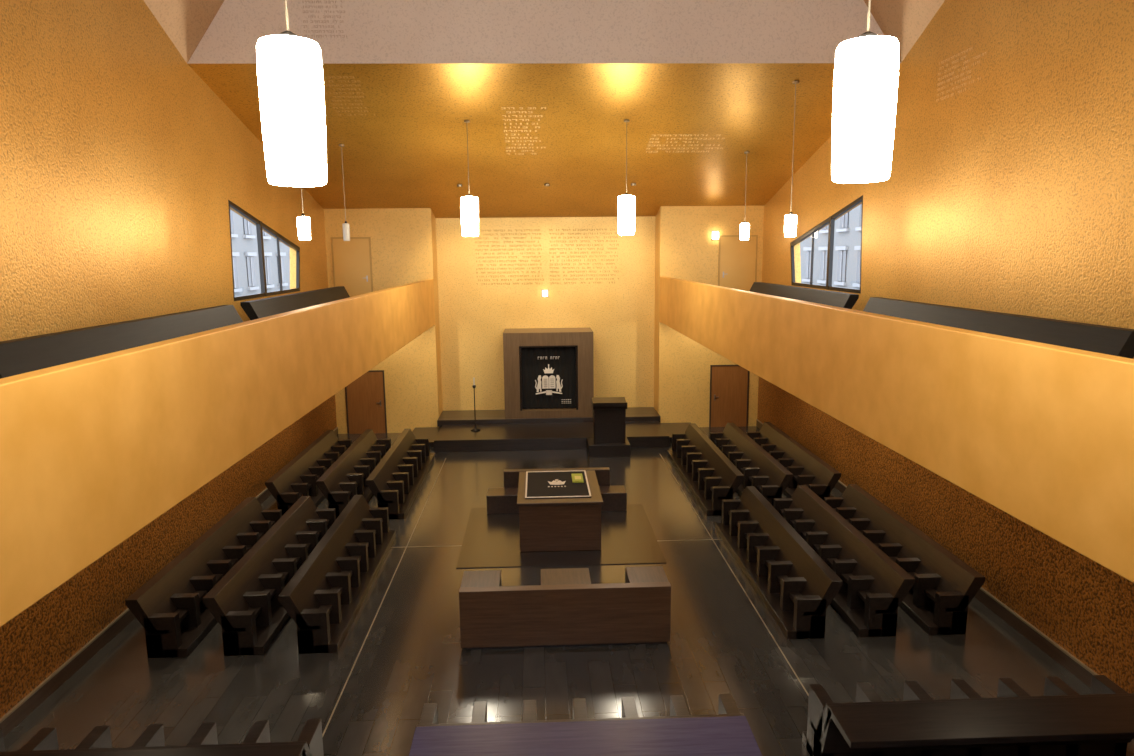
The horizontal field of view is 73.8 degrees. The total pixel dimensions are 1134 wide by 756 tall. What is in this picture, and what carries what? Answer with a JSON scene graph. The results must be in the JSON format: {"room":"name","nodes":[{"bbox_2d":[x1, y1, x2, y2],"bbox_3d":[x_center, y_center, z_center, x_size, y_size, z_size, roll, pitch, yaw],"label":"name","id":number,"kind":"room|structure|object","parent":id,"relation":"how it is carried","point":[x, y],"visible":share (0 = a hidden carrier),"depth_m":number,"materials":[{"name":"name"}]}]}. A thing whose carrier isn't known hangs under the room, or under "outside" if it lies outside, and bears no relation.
{"room":"house of worship","nodes":[
{"label":"house of worship","id":0,"kind":"room"},
{"bbox_2d":[0,0,336,717],"bbox_3d":[-7.497,-2.664,10.620,0.300,13.950,28.400,-1,9,-2],"label":"wall","id":1,"kind":"structure","parent":0,"point":[121,167],"depth_m":12.41,"materials":[{"name":"paint"}]},
{"bbox_2d":[0,427,337,737],"bbox_3d":[-7.264,4.106,11.743,0.030,0.220,28.400,-1,9,-2],"label":"baseboard","id":2,"kind":"structure","parent":1,"relation":"attached to","point":[52,685],"depth_m":10.88,"materials":[{"name":"brown wood"}]},
{"bbox_2d":[228,200,299,300],"bbox_3d":[-7.740,-3.281,19.510,0.100,2.280,5.150,-1,9,-2],"label":"window","id":3,"kind":"structure","parent":1,"relation":"in","point":[259,225],"depth_m":19.09,"materials":[{"name":"brown metal"}]},
{"bbox_2d":[144,0,223,62],"bbox_3d":[-6.005,-7.679,10.180,3.010,4.340,9.240,-1,9,-2],"label":"ceiling","id":4,"kind":"structure","parent":0,"point":[185,22],"depth_m":14.46,"materials":[{"name":"brown pale pinkish-beige plaster"}]},
{"bbox_2d":[231,220,289,291],"bbox_3d":[-21.393,-6.336,45.717,0.200,9.550,51.300,-1,9,-2],"label":"sill","id":5,"kind":"structure","parent":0,"point":[232,235],"depth_m":51.91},
{"bbox_2d":[323,76,375,115],"bbox_3d":[-4.833,-6.185,16.611,0.907,0.460,1.853,-1,9,-2],"label":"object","id":6,"kind":"structure","parent":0,"point":[323,76],"depth_m":16.45,"materials":[{"name":"brown"}]},
{"bbox_2d":[324,208,442,433],"bbox_3d":[-6.327,-1.976,25.892,3.760,7.600,1.400,-1,9,-2],"label":"wall","id":7,"kind":"structure","parent":0,"point":[403,240],"depth_m":25.02,"materials":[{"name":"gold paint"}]},
{"bbox_2d":[333,239,370,296],"bbox_3d":[-7.069,-3.401,24.900,1.170,2.350,0.025,-1,9,-2],"label":"leaf","id":8,"kind":"object","parent":7,"relation":"attached to","point":[351,258],"visible":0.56,"depth_m":24.84,"materials":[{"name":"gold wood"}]},
{"bbox_2d":[331,237,372,291],"bbox_3d":[-7.068,-3.425,24.889,1.270,2.400,0.050,-1,9,-2],"label":"frame","id":9,"kind":"object","parent":7,"relation":"attached to","point":[332,238],"visible":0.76,"depth_m":24.77,"materials":[{"name":"brown wood"}]},
{"bbox_2d":[347,372,384,433],"bbox_3d":[-6.826,0.848,25.609,1.230,2.130,0.025,-1,9,-2],"label":"leaf","id":10,"kind":"object","parent":7,"relation":"attached to","point":[364,394],"visible":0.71,"depth_m":25.60,"materials":[{"name":"brown wood"}]},
{"bbox_2d":[345,370,386,433],"bbox_3d":[-6.826,0.824,25.598,1.330,2.180,0.050,-1,9,-2],"label":"frame","id":11,"kind":"object","parent":7,"relation":"attached to","point":[382,371],"visible":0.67,"depth_m":25.58,"materials":[{"name":"brown wood"}]},
{"bbox_2d":[501,107,545,154],"bbox_3d":[-1.043,-6.088,18.729,1.036,0.697,2.808,-1,9,-2],"label":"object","id":12,"kind":"structure","parent":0,"point":[501,107],"depth_m":18.43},
{"bbox_2d":[187,0,900,63],"bbox_3d":[-0.361,-8.490,15.060,14.480,4.240,0.200,-1,9,-2],"label":"ceiling","id":13,"kind":"structure","parent":0,"point":[377,31],"depth_m":15.21,"materials":[{"name":"white paint"}]},
{"bbox_2d":[188,63,900,217],"bbox_3d":[-0.537,-6.074,20.780,14.480,2.786,10.710,-1,9,-2],"label":"ceiling","id":14,"kind":"structure","parent":0,"point":[412,153],"depth_m":18.69,"materials":[{"name":"gold metal"}]},
{"bbox_2d":[256,0,326,186],"bbox_3d":[-1.940,-5.043,4.732,0.430,7.450,0.430,-1,9,-2],"label":"pendant lamp","id":15,"kind":"object","parent":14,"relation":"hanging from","point":[289,65],"visible":1,"depth_m":5.10,"materials":[{"name":"white glass"}]},
{"bbox_2d":[297,187,310,239],"bbox_3d":[-5.555,-4.596,15.654,0.260,3.405,0.260,-1,9,-2],"label":"pendant lamp","id":16,"kind":"object","parent":14,"relation":"hanging from","point":[303,223],"visible":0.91,"depth_m":15.80,"materials":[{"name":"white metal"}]},
{"bbox_2d":[303,1,346,37],"bbox_3d":[-4.820,-7.312,14.967,0.846,1.054,0.001,-1,9,-2],"label":"inscription","id":17,"kind":"object","parent":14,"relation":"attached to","point":[309,1],"visible":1,"depth_m":15.01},
{"bbox_2d":[339,144,349,240],"bbox_3d":[-5.751,-4.765,19.473,0.180,2.422,0.180,-1,9,-2],"label":"pendant lamp","id":18,"kind":"object","parent":14,"relation":"hanging from","point":[346,227],"visible":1,"depth_m":19.55,"materials":[{"name":"white glass"}]},
{"bbox_2d":[461,120,478,235],"bbox_3d":[-2.370,-4.793,18.184,0.430,2.709,0.430,-1,9,-2],"label":"pendant lamp","id":19,"kind":"object","parent":14,"relation":"hanging from","point":[469,204],"visible":1,"depth_m":18.16,"materials":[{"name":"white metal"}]},
{"bbox_2d":[618,119,634,234],"bbox_3d":[1.446,-4.855,18.327,0.430,2.709,0.430,-1,9,-2],"label":"pendant lamp","id":20,"kind":"object","parent":14,"relation":"hanging from","point":[626,202],"visible":1,"depth_m":18.30,"materials":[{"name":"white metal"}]},
{"bbox_2d":[740,151,748,239],"bbox_3d":[4.847,-4.931,20.480,0.240,2.332,0.240,-1,9,-2],"label":"pendant lamp","id":21,"kind":"object","parent":14,"relation":"hanging from","point":[744,227],"visible":1,"depth_m":20.53,"materials":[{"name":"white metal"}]},
{"bbox_2d":[784,81,798,236],"bbox_3d":[4.957,-4.776,16.554,0.260,3.301,0.260,-1,9,-2],"label":"pendant lamp","id":22,"kind":"object","parent":14,"relation":"hanging from","point":[790,225],"visible":1,"depth_m":16.67,"materials":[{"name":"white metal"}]},
{"bbox_2d":[832,0,898,182],"bbox_3d":[2.097,-5.108,4.883,0.430,7.450,0.430,-1,9,-2],"label":"pendant lamp","id":23,"kind":"object","parent":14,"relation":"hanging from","point":[866,71],"visible":1,"depth_m":5.25,"materials":[{"name":"white glass"}]},
{"bbox_2d":[435,216,654,410],"bbox_3d":[-0.693,-2.058,26.663,7.560,7.400,0.300,-1,9,-2],"label":"wall niche","id":24,"kind":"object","parent":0,"point":[474,318],"visible":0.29,"depth_m":26.39,"materials":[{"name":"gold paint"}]},
{"bbox_2d":[475,229,543,284],"bbox_3d":[-1.982,-4.175,26.105,2.351,1.885,0.001,-1,9,-2],"label":"engraved inscription","id":25,"kind":"object","parent":24,"relation":"attached to","point":[519,229],"visible":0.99,"depth_m":26.10,"materials":[{"name":"beige paint"}]},
{"bbox_2d":[541,289,548,296],"bbox_3d":[-0.763,-2.947,26.281,0.260,0.280,0.160,-1,9,-2],"label":"light","id":26,"kind":"object","parent":24,"relation":"attached to","point":[544,292],"visible":1,"depth_m":26.32,"materials":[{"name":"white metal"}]},
{"bbox_2d":[549,229,618,283],"bbox_3d":[0.606,-4.217,26.202,2.431,1.885,0.001,-1,9,-2],"label":"engraved inscription","id":27,"kind":"object","parent":24,"relation":"attached to","point":[549,229],"visible":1,"depth_m":26.20,"materials":[{"name":"beige paint"}]},
{"bbox_2d":[3,426,1133,755],"bbox_3d":[-0.064,4.157,12.598,15.080,0.300,30.100,-1,9,-2],"label":"floor","id":28,"kind":"structure","parent":0,"point":[411,656],"depth_m":11.18,"materials":[{"name":"brown wood"}]},
{"bbox_2d":[0,719,323,755],"bbox_3d":[-4.569,4.315,8.011,3.650,0.970,1.260,-1,9,-2],"label":"pew","id":29,"kind":"object","parent":28,"relation":"on","point":[151,742],"visible":1,"depth_m":8.07,"materials":[{"name":"brown wood"}]},
{"bbox_2d":[125,497,281,658],"bbox_3d":[-6.286,3.393,13.769,0.840,0.950,4.850,-1,9,-2],"label":"pew","id":30,"kind":"object","parent":28,"relation":"on","point":[172,612],"visible":0.74,"depth_m":12.46,"materials":[{"name":"brown wood"}]},
{"bbox_2d":[203,496,335,655],"bbox_3d":[-5.147,3.374,13.812,0.840,0.950,4.850,-1,9,-2],"label":"pew","id":31,"kind":"object","parent":28,"relation":"on","point":[247,608],"visible":0.81,"depth_m":12.63,"materials":[{"name":"brown wood"}]},
{"bbox_2d":[265,430,351,515],"bbox_3d":[-6.525,2.411,19.735,0.840,0.950,5.150,-1,9,-2],"label":"pew","id":32,"kind":"object","parent":28,"relation":"on","point":[298,478],"visible":0.59,"depth_m":18.68,"materials":[{"name":"brown wood"}]},
{"bbox_2d":[278,495,395,653],"bbox_3d":[-4.028,3.356,13.854,0.840,0.950,4.850,-1,9,-2],"label":"pew","id":33,"kind":"object","parent":28,"relation":"on","point":[326,594],"visible":1,"depth_m":12.85,"materials":[{"name":"brown wood"}]},
{"bbox_2d":[316,429,390,518],"bbox_3d":[-5.386,2.393,19.777,0.840,0.950,5.150,-1,9,-2],"label":"pew","id":34,"kind":"object","parent":28,"relation":"on","point":[346,477],"visible":0.7,"depth_m":18.78,"materials":[{"name":"brown wood"}]},
{"bbox_2d":[366,429,433,519],"bbox_3d":[-4.267,2.375,19.819,0.840,0.950,5.150,-1,9,-2],"label":"pew","id":35,"kind":"object","parent":28,"relation":"on","point":[395,482],"visible":0.95,"depth_m":18.88,"materials":[{"name":"brown wood"}]},
{"bbox_2d":[412,413,689,451],"bbox_3d":[-0.406,1.752,24.684,9.500,0.520,2.640,-1,9,-2],"label":"platform","id":36,"kind":"object","parent":28,"relation":"on","point":[496,433],"visible":0.74,"depth_m":24.14,"materials":[{"name":"brown wood"}]},
{"bbox_2d":[471,378,479,431],"bbox_3d":[-2.981,0.845,24.361,0.320,1.735,0.320,-1,9,-2],"label":"candle stand","id":37,"kind":"object","parent":36,"relation":"on","point":[475,429],"visible":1,"depth_m":24.36,"materials":[{"name":"brown metal"}]},
{"bbox_2d":[439,407,657,416],"bbox_3d":[-0.630,1.451,26.523,7.540,0.520,1.100,-1,9,-2],"label":"step","id":38,"kind":"structure","parent":36,"relation":"on","point":[630,410],"depth_m":26.41,"materials":[{"name":"brown wood"}]},
{"bbox_2d":[503,328,593,418],"bbox_3d":[-0.639,-0.200,26.027,3.000,2.900,1.540,-1,9,-2],"label":"torah ark","id":39,"kind":"object","parent":38,"relation":"on","point":[549,372],"visible":0.99,"depth_m":25.43,"materials":[{"name":"brown wood"}]},
{"bbox_2d":[521,347,575,408],"bbox_3d":[-0.617,-0.012,25.532,1.840,2.130,0.040,-1,9,-2],"label":"curtain","id":40,"kind":"object","parent":39,"relation":"hanging from","point":[548,374],"depth_m":25.52,"materials":[{"name":"black fabric"}]},
{"bbox_2d":[456,504,665,568],"bbox_3d":[-0.170,3.368,16.420,4.100,0.015,3.500,-1,9,-2],"label":"platform","id":41,"kind":"object","parent":28,"relation":"on","point":[627,537],"visible":0.79,"depth_m":15.68,"materials":[{"name":"brown wood"}]},
{"bbox_2d":[487,467,626,513],"bbox_3d":[-0.252,2.681,18.028,3.280,0.850,0.800,-1,9,-2],"label":"bench","id":42,"kind":"object","parent":41,"relation":"on","point":[499,500],"visible":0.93,"depth_m":17.75,"materials":[{"name":"brown wood"}]},
{"bbox_2d":[517,470,602,551],"bbox_3d":[-0.177,2.828,16.356,1.740,1.061,2.250,-1,9,-2],"label":"table","id":43,"kind":"object","parent":41,"relation":"on","point":[556,513],"visible":1,"depth_m":15.34,"materials":[{"name":"brown wood"}]},
{"bbox_2d":[571,473,583,482],"bbox_3d":[0.231,2.214,16.703,0.240,0.033,0.600,-1,9,-2],"label":"book","id":44,"kind":"object","parent":43,"relation":"on","point":[576,478],"visible":1,"depth_m":16.62,"materials":[{"name":"paper"}]},
{"bbox_2d":[459,566,670,648],"bbox_3d":[-0.033,3.621,11.944,3.230,0.970,0.820,-1,9,-2],"label":"bench","id":45,"kind":"object","parent":28,"relation":"on","point":[566,609],"visible":1,"depth_m":11.55,"materials":[{"name":"brown wood"}]},
{"bbox_2d":[322,454,808,736],"bbox_3d":[-0.115,3.601,15.040,7.300,0.004,15.500,-1,9,-2],"label":"inlay","id":46,"kind":"object","parent":28,"relation":"on","point":[660,454],"visible":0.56,"depth_m":13.38,"materials":[{"name":"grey metal"}]},
{"bbox_2d":[409,694,761,755],"bbox_3d":[0.167,4.214,8.337,3.600,0.970,1.420,-1,9,-2],"label":"pew","id":47,"kind":"object","parent":28,"relation":"on","point":[728,732],"visible":1,"depth_m":8.01,"materials":[{"name":"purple wood"}]},
{"bbox_2d":[587,397,630,456],"bbox_3d":[1.249,1.460,22.852,1.240,1.659,0.990,-1,9,-2],"label":"lectern","id":48,"kind":"object","parent":28,"relation":"on","point":[609,439],"visible":1,"depth_m":22.57,"materials":[{"name":"brown wood"}]},
{"bbox_2d":[667,423,743,515],"bbox_3d":[3.531,2.269,19.988,0.840,0.950,5.400,-1,9,-2],"label":"pew","id":49,"kind":"object","parent":28,"relation":"on","point":[711,477],"visible":0.97,"depth_m":19.14,"materials":[{"name":"brown wood"}]},
{"bbox_2d":[710,423,792,505],"bbox_3d":[4.670,2.251,20.031,0.840,0.950,5.400,-1,9,-2],"label":"pew","id":50,"kind":"object","parent":28,"relation":"on","point":[760,470],"visible":0.69,"depth_m":19.03,"materials":[{"name":"brown wood"}]},
{"bbox_2d":[715,486,842,639],"bbox_3d":[3.766,3.230,14.146,0.840,0.950,4.850,-1,9,-2],"label":"pew","id":51,"kind":"object","parent":28,"relation":"on","point":[793,582],"visible":1,"depth_m":13.15,"materials":[{"name":"brown wood"}]},
{"bbox_2d":[747,422,840,500],"bbox_3d":[5.789,2.232,20.073,0.840,0.950,5.400,-1,9,-2],"label":"pew","id":52,"kind":"object","parent":28,"relation":"on","point":[807,469],"visible":0.5,"depth_m":18.99,"materials":[{"name":"brown wood"}]},
{"bbox_2d":[773,485,914,636],"bbox_3d":[4.905,3.211,14.189,0.840,0.950,4.850,-1,9,-2],"label":"pew","id":53,"kind":"object","parent":28,"relation":"on","point":[872,591],"visible":0.81,"depth_m":12.98,"materials":[{"name":"brown wood"}]},
{"bbox_2d":[824,484,984,634],"bbox_3d":[6.024,3.193,14.231,0.840,0.950,4.850,-1,9,-2],"label":"pew","id":54,"kind":"object","parent":28,"relation":"on","point":[941,594],"visible":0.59,"depth_m":12.85,"materials":[{"name":"brown wood"}]},
{"bbox_2d":[802,675,1133,755],"bbox_3d":[4.761,4.112,8.677,3.650,0.970,1.360,-1,9,-2],"label":"pew","id":55,"kind":"object","parent":28,"relation":"on","point":[1063,721],"visible":1,"depth_m":8.40,"materials":[{"name":"brown wood"}]},
{"bbox_2d":[646,134,724,152],"bbox_3d":[3.124,-6.096,19.631,2.031,0.287,1.157,-1,9,-2],"label":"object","id":56,"kind":"structure","parent":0,"point":[691,134],"depth_m":19.50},
{"bbox_2d":[654,206,763,426],"bbox_3d":[4.984,-2.159,26.317,3.760,7.600,1.400,-1,9,-2],"label":"wall","id":57,"kind":"structure","parent":0,"point":[685,249],"depth_m":25.61,"materials":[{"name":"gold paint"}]},
{"bbox_2d":[712,231,718,239],"bbox_3d":[4.947,-4.748,25.118,0.240,0.300,0.119,-1,9,-2],"label":"wall lamp","id":58,"kind":"object","parent":57,"relation":"attached to","point":[715,234],"visible":1,"depth_m":25.07,"materials":[{"name":"glass"}]},
{"bbox_2d":[713,232,718,238],"bbox_3d":[4.947,-4.746,25.104,0.180,0.240,0.090,-1,9,-2],"label":"diffuser","id":59,"kind":"object","parent":58,"relation":"attached to","point":[715,234],"depth_m":25.06,"materials":[{"name":"white plastic"}]},
{"bbox_2d":[709,365,748,426],"bbox_3d":[5.604,0.623,26.064,1.350,2.180,0.050,-1,9,-2],"label":"frame","id":60,"kind":"object","parent":57,"relation":"attached to","point":[711,366],"visible":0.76,"depth_m":26.02,"materials":[{"name":"brown wood"}]},
{"bbox_2d":[711,366,747,426],"bbox_3d":[5.604,0.647,26.075,1.250,2.130,0.025,-1,9,-2],"label":"leaf","id":61,"kind":"object","parent":57,"relation":"attached to","point":[729,383],"visible":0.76,"depth_m":26.06,"materials":[{"name":"brown wood"}]},
{"bbox_2d":[720,237,755,290],"bbox_3d":[5.736,-3.584,25.385,1.200,2.300,0.025,-1,9,-2],"label":"leaf","id":62,"kind":"object","parent":57,"relation":"attached to","point":[737,256],"visible":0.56,"depth_m":25.33,"materials":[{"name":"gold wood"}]},
{"bbox_2d":[718,235,757,285],"bbox_3d":[5.736,-3.607,25.373,1.300,2.350,0.050,-1,9,-2],"label":"frame","id":63,"kind":"object","parent":57,"relation":"attached to","point":[720,236],"visible":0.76,"depth_m":25.25,"materials":[{"name":"brown wood"}]},
{"bbox_2d":[802,215,860,286],"bbox_3d":[18.374,-6.979,47.209,0.200,9.550,51.300,-1,9,-2],"label":"sill","id":64,"kind":"structure","parent":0,"point":[856,228],"depth_m":50.47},
{"bbox_2d":[864,0,944,62],"bbox_3d":[5.655,-7.868,10.617,3.010,4.340,9.240,-1,9,-2],"label":"ceiling","id":65,"kind":"structure","parent":0,"point":[904,20],"depth_m":14.92,"materials":[{"name":"brown pale pinkish-beige plaster"}]},
{"bbox_2d":[757,0,1133,692],"bbox_3d":[7.271,-2.903,11.174,0.300,13.950,28.400,-1,9,-2],"label":"wall","id":66,"kind":"structure","parent":0,"point":[1012,192],"depth_m":12.28,"materials":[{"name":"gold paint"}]},
{"bbox_2d":[790,195,862,293],"bbox_3d":[6.828,-3.517,20.057,0.100,2.280,5.150,-1,9,-2],"label":"window","id":67,"kind":"structure","parent":66,"relation":"in","point":[831,220],"depth_m":19.63,"materials":[{"name":"brown metal"}]},
{"bbox_2d":[756,419,1097,687],"bbox_3d":[7.174,3.873,12.285,0.030,0.220,28.400,-1,9,-2],"label":"baseboard","id":68,"kind":"structure","parent":66,"relation":"attached to","point":[1069,664],"depth_m":11.62,"materials":[{"name":"brown wood"}]},
{"bbox_2d":[936,47,985,100],"bbox_3d":[6.990,-5.425,13.414,0.001,0.703,1.542,-1,9,-2],"label":"side inscription","id":69,"kind":"object","parent":66,"relation":"attached to","point":[978,56],"visible":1,"depth_m":13.53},
{"bbox_3d":[-5.679,0.193,11.163,3.280,0.300,28.400,-1,9,-2],"label":"floor","id":70,"kind":"structure","parent":0,"visible":0},
{"bbox_2d":[0,305,242,378],"bbox_3d":[-5.626,-0.346,10.585,0.840,0.950,6.230,-1,9,-2],"label":"pew","id":71,"kind":"object","parent":70,"relation":"on","point":[26,354],"visible":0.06,"depth_m":9.36,"materials":[{"name":"grey wood"}]},
{"bbox_2d":[0,279,434,626],"bbox_3d":[-3.955,-0.230,11.165,0.180,1.520,28.385,-1,9,-2],"label":"parapet","id":72,"kind":"object","parent":70,"relation":"attached to","point":[94,450],"visible":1,"depth_m":6.66,"materials":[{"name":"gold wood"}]},
{"bbox_2d":[240,286,349,319],"bbox_3d":[-5.922,-1.556,17.940,0.840,0.950,7.150,-1,9,-2],"label":"pew","id":73,"kind":"object","parent":70,"relation":"on","point":[265,307],"visible":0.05,"depth_m":16.51,"materials":[{"name":"grey wood"}]},
{"bbox_3d":[5.511,0.012,11.583,3.280,0.300,28.400,-1,9,-2],"label":"floor","id":74,"kind":"structure","parent":0,"visible":0},
{"bbox_2d":[749,282,858,308],"bbox_3d":[5.195,-1.710,18.199,0.840,0.950,6.690,-1,9,-2],"label":"pew","id":75,"kind":"object","parent":74,"relation":"on","point":[832,298],"visible":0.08,"depth_m":16.94,"materials":[{"name":"grey wood"}]},
{"bbox_2d":[660,276,1133,582],"bbox_3d":[3.779,-0.355,11.455,0.180,1.520,28.385,-1,9,-2],"label":"parapet","id":76,"kind":"object","parent":74,"relation":"attached to","point":[1042,434],"visible":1,"depth_m":7.29,"materials":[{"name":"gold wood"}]},
{"bbox_2d":[863,297,1133,358],"bbox_3d":[5.487,-0.518,10.952,0.840,0.950,6.230,-1,9,-2],"label":"pew","id":77,"kind":"object","parent":74,"relation":"on","point":[1110,340],"visible":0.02,"depth_m":9.56,"materials":[{"name":"grey wood"}]},
{"label":"outside","id":78,"kind":"structure","parent":0,"visible":0},
{"bbox_3d":[-35.355,1.646,41.955,51.760,0.200,95.000,-1,9,-2],"label":"ground","id":79,"kind":"structure","parent":78,"visible":0},
{"bbox_2d":[231,211,289,296],"bbox_3d":[-24.510,-6.103,46.187,6.000,13.500,55.000,-1,9,-2],"label":"facade","id":80,"kind":"object","parent":79,"relation":"on","point":[240,244],"visible":0.02,"depth_m":52.58,"materials":[{"name":"white paint"}]},
{"bbox_2d":[230,210,284,287],"bbox_3d":[-21.473,-6.310,45.718,0.080,9.000,50.900,-1,9,-2],"label":"windows","id":81,"kind":"structure","parent":80,"relation":"in","point":[245,224],"depth_m":51.63,"materials":[{"name":"grey glass"}]},
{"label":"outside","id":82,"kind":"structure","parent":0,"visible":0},
{"bbox_3d":[32.828,0.542,44.513,51.760,0.200,95.000,-1,9,-2],"label":"ground","id":83,"kind":"structure","parent":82,"visible":0},
{"bbox_2d":[800,205,860,288],"bbox_3d":[21.452,-6.847,47.912,6.000,13.500,55.000,-1,9,-2],"label":"facade","id":84,"kind":"object","parent":83,"relation":"on","point":[851,238],"visible":0.11,"depth_m":50.85,"materials":[{"name":"white paint"}]},
{"bbox_2d":[805,204,861,282],"bbox_3d":[18.454,-6.956,47.216,0.080,9.000,50.900,-1,9,-2],"label":"windows","id":85,"kind":"structure","parent":84,"relation":"in","point":[846,217],"depth_m":50.32,"materials":[{"name":"grey glass"}]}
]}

